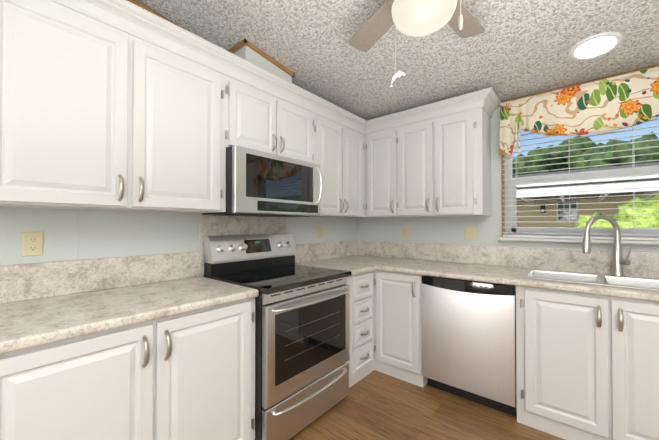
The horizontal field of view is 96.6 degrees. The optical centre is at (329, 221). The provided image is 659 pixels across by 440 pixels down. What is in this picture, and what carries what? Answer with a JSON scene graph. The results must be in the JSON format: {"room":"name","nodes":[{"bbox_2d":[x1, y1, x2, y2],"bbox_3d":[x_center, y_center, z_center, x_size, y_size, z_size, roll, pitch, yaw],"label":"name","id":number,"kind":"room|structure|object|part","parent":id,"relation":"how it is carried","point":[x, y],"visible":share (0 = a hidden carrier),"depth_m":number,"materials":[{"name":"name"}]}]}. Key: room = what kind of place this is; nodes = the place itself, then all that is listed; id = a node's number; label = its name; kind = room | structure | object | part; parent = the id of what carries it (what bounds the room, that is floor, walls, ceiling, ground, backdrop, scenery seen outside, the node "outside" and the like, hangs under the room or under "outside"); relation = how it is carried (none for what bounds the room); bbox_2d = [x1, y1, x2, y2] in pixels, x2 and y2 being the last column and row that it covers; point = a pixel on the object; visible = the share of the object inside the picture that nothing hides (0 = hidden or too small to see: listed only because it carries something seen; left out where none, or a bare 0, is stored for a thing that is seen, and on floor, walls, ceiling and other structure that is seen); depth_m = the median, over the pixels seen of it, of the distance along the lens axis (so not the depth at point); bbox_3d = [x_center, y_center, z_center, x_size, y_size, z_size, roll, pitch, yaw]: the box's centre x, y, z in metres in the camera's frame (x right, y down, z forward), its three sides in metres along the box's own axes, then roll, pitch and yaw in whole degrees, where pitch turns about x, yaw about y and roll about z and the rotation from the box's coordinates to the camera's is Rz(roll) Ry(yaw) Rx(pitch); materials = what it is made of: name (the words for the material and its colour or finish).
{"room":"kitchen","nodes":[
{"label":"kitchen","id":0,"kind":"room"},
{"bbox_2d":[0,207,356,287],"bbox_3d":[-1.206,-0.097,1.691,0.120,2.750,4.840,0,-1,40],"label":"wall","id":1,"kind":"structure","parent":0,"point":[111,234],"depth_m":1.62,"materials":[{"name":"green paint"}]},
{"bbox_2d":[22,232,42,256],"bbox_3d":[-1.386,0.102,1.373,0.009,0.114,0.070,0,-1,40],"label":"electrical outlet","id":2,"kind":"object","parent":1,"relation":"attached to","point":[32,243],"visible":1,"depth_m":1.37,"materials":[{"name":"beige plastic"}]},
{"bbox_2d":[0,0,135,210],"bbox_3d":[-1.244,-0.536,1.297,0.327,0.939,0.538,0,-1,40],"label":"upper cabinet","id":3,"kind":"object","parent":1,"relation":"attached to","point":[119,105],"depth_m":1.23,"materials":[{"name":"white paint"}]},
{"bbox_2d":[127,0,181,27],"bbox_3d":[-1.153,-1.136,1.658,0.018,0.290,4.600,0,-1,40],"label":"trim","id":4,"kind":"structure","parent":1,"relation":"attached to","point":[141,5],"depth_m":1.74,"materials":[{"name":"wood"}]},
{"bbox_2d":[136,8,231,212],"bbox_3d":[-0.908,-0.532,1.698,0.327,0.939,0.509,0,-1,40],"label":"upper cabinet","id":5,"kind":"object","parent":1,"relation":"attached to","point":[184,83],"depth_m":1.57,"materials":[{"name":"white paint"}]},
{"bbox_2d":[78,210,415,258],"bbox_3d":[-0.207,0.072,2.227,0.724,0.251,2.494,0,-1,40],"label":"trim","id":6,"kind":"structure","parent":1,"relation":"attached to","point":[81,231],"depth_m":1.51,"materials":[{"name":"green paint"}]},
{"bbox_2d":[232,56,279,155],"bbox_3d":[-0.621,-0.730,2.044,0.327,0.537,0.386,0,-1,40],"label":"upper cabinet","id":7,"kind":"object","parent":1,"relation":"attached to","point":[255,94],"depth_m":1.94,"materials":[{"name":"white paint"}]},
{"bbox_2d":[202,145,321,216],"bbox_3d":[-0.444,-0.249,2.142,0.450,0.410,0.762,0,-1,40],"label":"microwave","id":8,"kind":"object","parent":7,"relation":"attached to","point":[261,184],"visible":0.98,"depth_m":1.94,"materials":[{"name":"silver metal"}]},
{"bbox_2d":[228,39,294,82],"bbox_3d":[-0.522,-1.108,2.211,0.275,0.216,0.452,0,-1,40],"label":"chase","id":9,"kind":"object","parent":1,"relation":"attached to","point":[246,49],"visible":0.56,"depth_m":2.06,"materials":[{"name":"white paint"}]},
{"bbox_2d":[280,80,315,163],"bbox_3d":[-0.375,-0.727,2.339,0.327,0.537,0.384,0,-1,40],"label":"upper cabinet","id":10,"kind":"object","parent":1,"relation":"attached to","point":[297,109],"depth_m":2.24,"materials":[{"name":"white paint"}]},
{"bbox_2d":[318,227,322,237],"bbox_3d":[-0.085,0.105,2.931,0.009,0.114,0.070,0,-1,40],"label":"electrical outlet","id":11,"kind":"object","parent":1,"relation":"attached to","point":[320,232],"visible":1,"depth_m":2.92,"materials":[{"name":"beige plastic"}]},
{"bbox_2d":[309,100,343,216],"bbox_3d":[-0.128,-0.523,2.632,0.327,0.939,0.384,0,-1,40],"label":"upper cabinet","id":12,"kind":"object","parent":1,"relation":"attached to","point":[329,120],"depth_m":2.55,"materials":[{"name":"white paint"}]},
{"bbox_2d":[0,214,658,303],"bbox_3d":[0.542,0.164,1.073,3.347,0.456,3.297,0,-1,40],"label":"backsplash","id":13,"kind":"structure","parent":1,"relation":"attached to","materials":[{"name":"laminate"}]},
{"bbox_2d":[336,112,363,217],"bbox_3d":[0.104,-0.520,2.910,0.327,0.939,0.341,0,-1,40],"label":"upper cabinet","id":14,"kind":"object","parent":1,"relation":"attached to","point":[353,128],"depth_m":2.81,"materials":[{"name":"white paint"}]},
{"bbox_2d":[137,0,658,120],"bbox_3d":[0.375,-1.225,0.382,4.240,0.380,4.840,0,-1,40],"label":"ceiling","id":15,"kind":"structure","parent":0,"point":[518,48],"depth_m":1.89,"materials":[{"name":"white paint"}]},
{"bbox_2d":[348,0,484,87],"bbox_3d":[0.435,-0.917,1.284,1.095,0.571,1.080,0,-1,40],"label":"ceiling fan","id":16,"kind":"object","parent":15,"relation":"hanging from","point":[416,18],"visible":1,"depth_m":1.32,"materials":[{"name":"beige wood"}]},
{"bbox_3d":[0.408,-0.893,1.273,0.272,0.098,0.272,0,-1,40],"label":"globe","id":17,"kind":"part","parent":16,"relation":"part of","materials":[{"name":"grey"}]},
{"bbox_3d":[0.408,-1.071,1.275,0.296,0.264,0.296,0,-1,40],"label":"motor","id":18,"kind":"part","parent":16,"relation":"part of","materials":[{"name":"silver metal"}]},
{"bbox_2d":[569,32,622,60],"bbox_3d":[1.618,-1.065,1.791,0.244,0.039,0.242,0,-1,40],"label":"recessed light","id":19,"kind":"object","parent":15,"relation":"in","point":[596,46],"visible":0.98,"depth_m":1.78,"materials":[{"name":"white plastic"}]},
{"bbox_2d":[289,370,564,439],"bbox_3d":[0.375,1.314,0.356,4.240,0.100,4.840,0,-1,40],"label":"floor","id":20,"kind":"structure","parent":0,"point":[375,405],"depth_m":1.91,"materials":[{"name":"wood"}]},
{"bbox_2d":[204,234,350,439],"bbox_3d":[-0.323,0.688,2.030,0.732,1.184,0.760,0,-1,40],"label":"range","id":21,"kind":"object","parent":20,"relation":"on","point":[302,335],"visible":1,"depth_m":1.82,"materials":[{"name":"silver metal"}]},
{"bbox_2d":[347,270,407,373],"bbox_3d":[0.354,0.854,2.965,0.623,0.872,0.623,0,-1,40],"label":"base cabinet","id":22,"kind":"object","parent":20,"relation":"on","point":[378,298],"depth_m":2.41,"materials":[{"name":"white paint"}]},
{"bbox_2d":[0,214,658,354],"bbox_3d":[0.542,0.166,1.073,3.347,0.461,3.297,0,-1,40],"label":"countertop","id":23,"kind":"structure","parent":22,"relation":"on","point":[43,303],"depth_m":1.68,"materials":[{"name":"stone"}]},
{"bbox_2d":[517,268,658,290],"bbox_3d":[1.712,0.450,1.841,0.850,0.190,0.485,0,-1,40],"label":"sink","id":24,"kind":"object","parent":23,"relation":"in","point":[643,283],"visible":0.33,"depth_m":1.91,"materials":[{"name":"white metal"}]},
{"bbox_2d":[582,215,631,276],"bbox_3d":[1.814,0.154,1.925,0.244,0.402,0.206,0,-1,40],"label":"faucet","id":25,"kind":"object","parent":23,"relation":"on","point":[619,262],"visible":1,"depth_m":1.92,"materials":[{"name":"grey metal"}]},
{"bbox_2d":[422,275,516,415],"bbox_3d":[1.135,0.849,2.288,0.608,0.867,0.606,0,-1,40],"label":"dishwasher","id":26,"kind":"object","parent":20,"relation":"on","point":[468,340],"visible":0.96,"depth_m":2.03,"materials":[{"name":"grey metal"}]},
{"bbox_2d":[357,107,658,267],"bbox_3d":[1.934,0.082,2.142,4.120,2.400,0.120,0,-1,40],"label":"wall","id":27,"kind":"structure","parent":0,"point":[443,230],"depth_m":2.67,"materials":[{"name":"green paint"}]},
{"bbox_2d":[364,116,399,217],"bbox_3d":[0.589,-0.519,2.977,0.372,0.939,0.327,0,-1,40],"label":"upper cabinet","id":28,"kind":"object","parent":27,"relation":"attached to","point":[379,135],"depth_m":2.85,"materials":[{"name":"white paint"}]},
{"bbox_2d":[402,227,407,237],"bbox_3d":[0.775,0.109,3.025,0.070,0.114,0.009,0,-1,40],"label":"electrical outlet","id":29,"kind":"object","parent":27,"relation":"attached to","point":[404,232],"visible":1,"depth_m":3.02,"materials":[{"name":"beige plastic"}]},
{"bbox_2d":[396,104,445,216],"bbox_3d":[0.862,-0.522,2.749,0.339,0.939,0.327,0,-1,40],"label":"upper cabinet","id":30,"kind":"object","parent":27,"relation":"attached to","point":[415,128],"depth_m":2.61,"materials":[{"name":"white paint"}]},
{"bbox_2d":[436,92,491,215],"bbox_3d":[1.137,-0.524,2.519,0.379,0.939,0.327,0,-1,40],"label":"upper cabinet","id":31,"kind":"object","parent":27,"relation":"attached to","point":[463,124],"depth_m":2.38,"materials":[{"name":"white paint"}]},
{"bbox_2d":[464,227,478,239],"bbox_3d":[1.260,0.105,2.614,0.116,0.114,0.016,0,-1,40],"label":"switch plate","id":32,"kind":"object","parent":27,"relation":"attached to","point":[470,233],"visible":1,"depth_m":2.62,"materials":[{"name":"beige plastic"}]},
{"bbox_2d":[498,154,658,248],"bbox_3d":[1.911,-0.386,2.103,1.220,1.124,0.145,0,-1,40],"label":"window","id":33,"kind":"structure","parent":27,"relation":"in","point":[586,176],"depth_m":2.22,"materials":[{"name":"white plastic"}]},
{"bbox_2d":[502,118,658,240],"bbox_3d":[1.874,-0.415,2.060,1.150,1.068,0.069,0,-1,40],"label":"window blind","id":34,"kind":"object","parent":33,"relation":"attached to","point":[592,237],"visible":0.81,"depth_m":2.10,"materials":[{"name":"white plastic"}]},
{"bbox_2d":[500,67,658,156],"bbox_3d":[1.853,-0.745,2.037,1.166,0.448,0.153,0,-1,40],"label":"valance curtain","id":35,"kind":"object","parent":27,"relation":"attached to","point":[607,105],"visible":1,"depth_m":2.04,"materials":[{"name":"fabric"}]},
{"bbox_2d":[501,64,658,102],"bbox_3d":[1.855,-1.002,2.128,3.970,0.030,0.018,0,-1,40],"label":"trim","id":36,"kind":"structure","parent":27,"relation":"attached to","point":[657,65],"depth_m":2.13,"materials":[{"name":"white wood"}]},
{"label":"outside","id":37,"kind":"structure","parent":0,"visible":0},
{"bbox_3d":[26.655,2.325,27.126,70.000,0.120,69.800,0,-1,40],"label":"ground","id":38,"kind":"structure","parent":37,"visible":0},
{"bbox_2d":[512,162,658,226],"bbox_3d":[9.906,0.122,7.098,22.800,3.920,9.950,0,-1,40],"label":"house","id":39,"kind":"structure","parent":38,"relation":"on","point":[590,194],"depth_m":7.59,"materials":[{"name":"beige"}]},
{"bbox_2d":[512,131,658,175],"bbox_3d":[16.707,-1.878,19.050,27.368,8.162,14.790,0,-1,40],"label":"trees","id":40,"kind":"object","parent":38,"relation":"on","point":[598,156],"visible":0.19,"depth_m":15.68,"materials":[{"name":"green plant"}]},
{"bbox_2d":[575,194,658,228],"bbox_3d":[4.234,0.899,2.369,4.306,2.850,2.245,0,-1,40],"label":"bush","id":41,"kind":"object","parent":38,"relation":"on","point":[643,210],"visible":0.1,"depth_m":2.75,"materials":[{"name":"green plant"}]}
]}

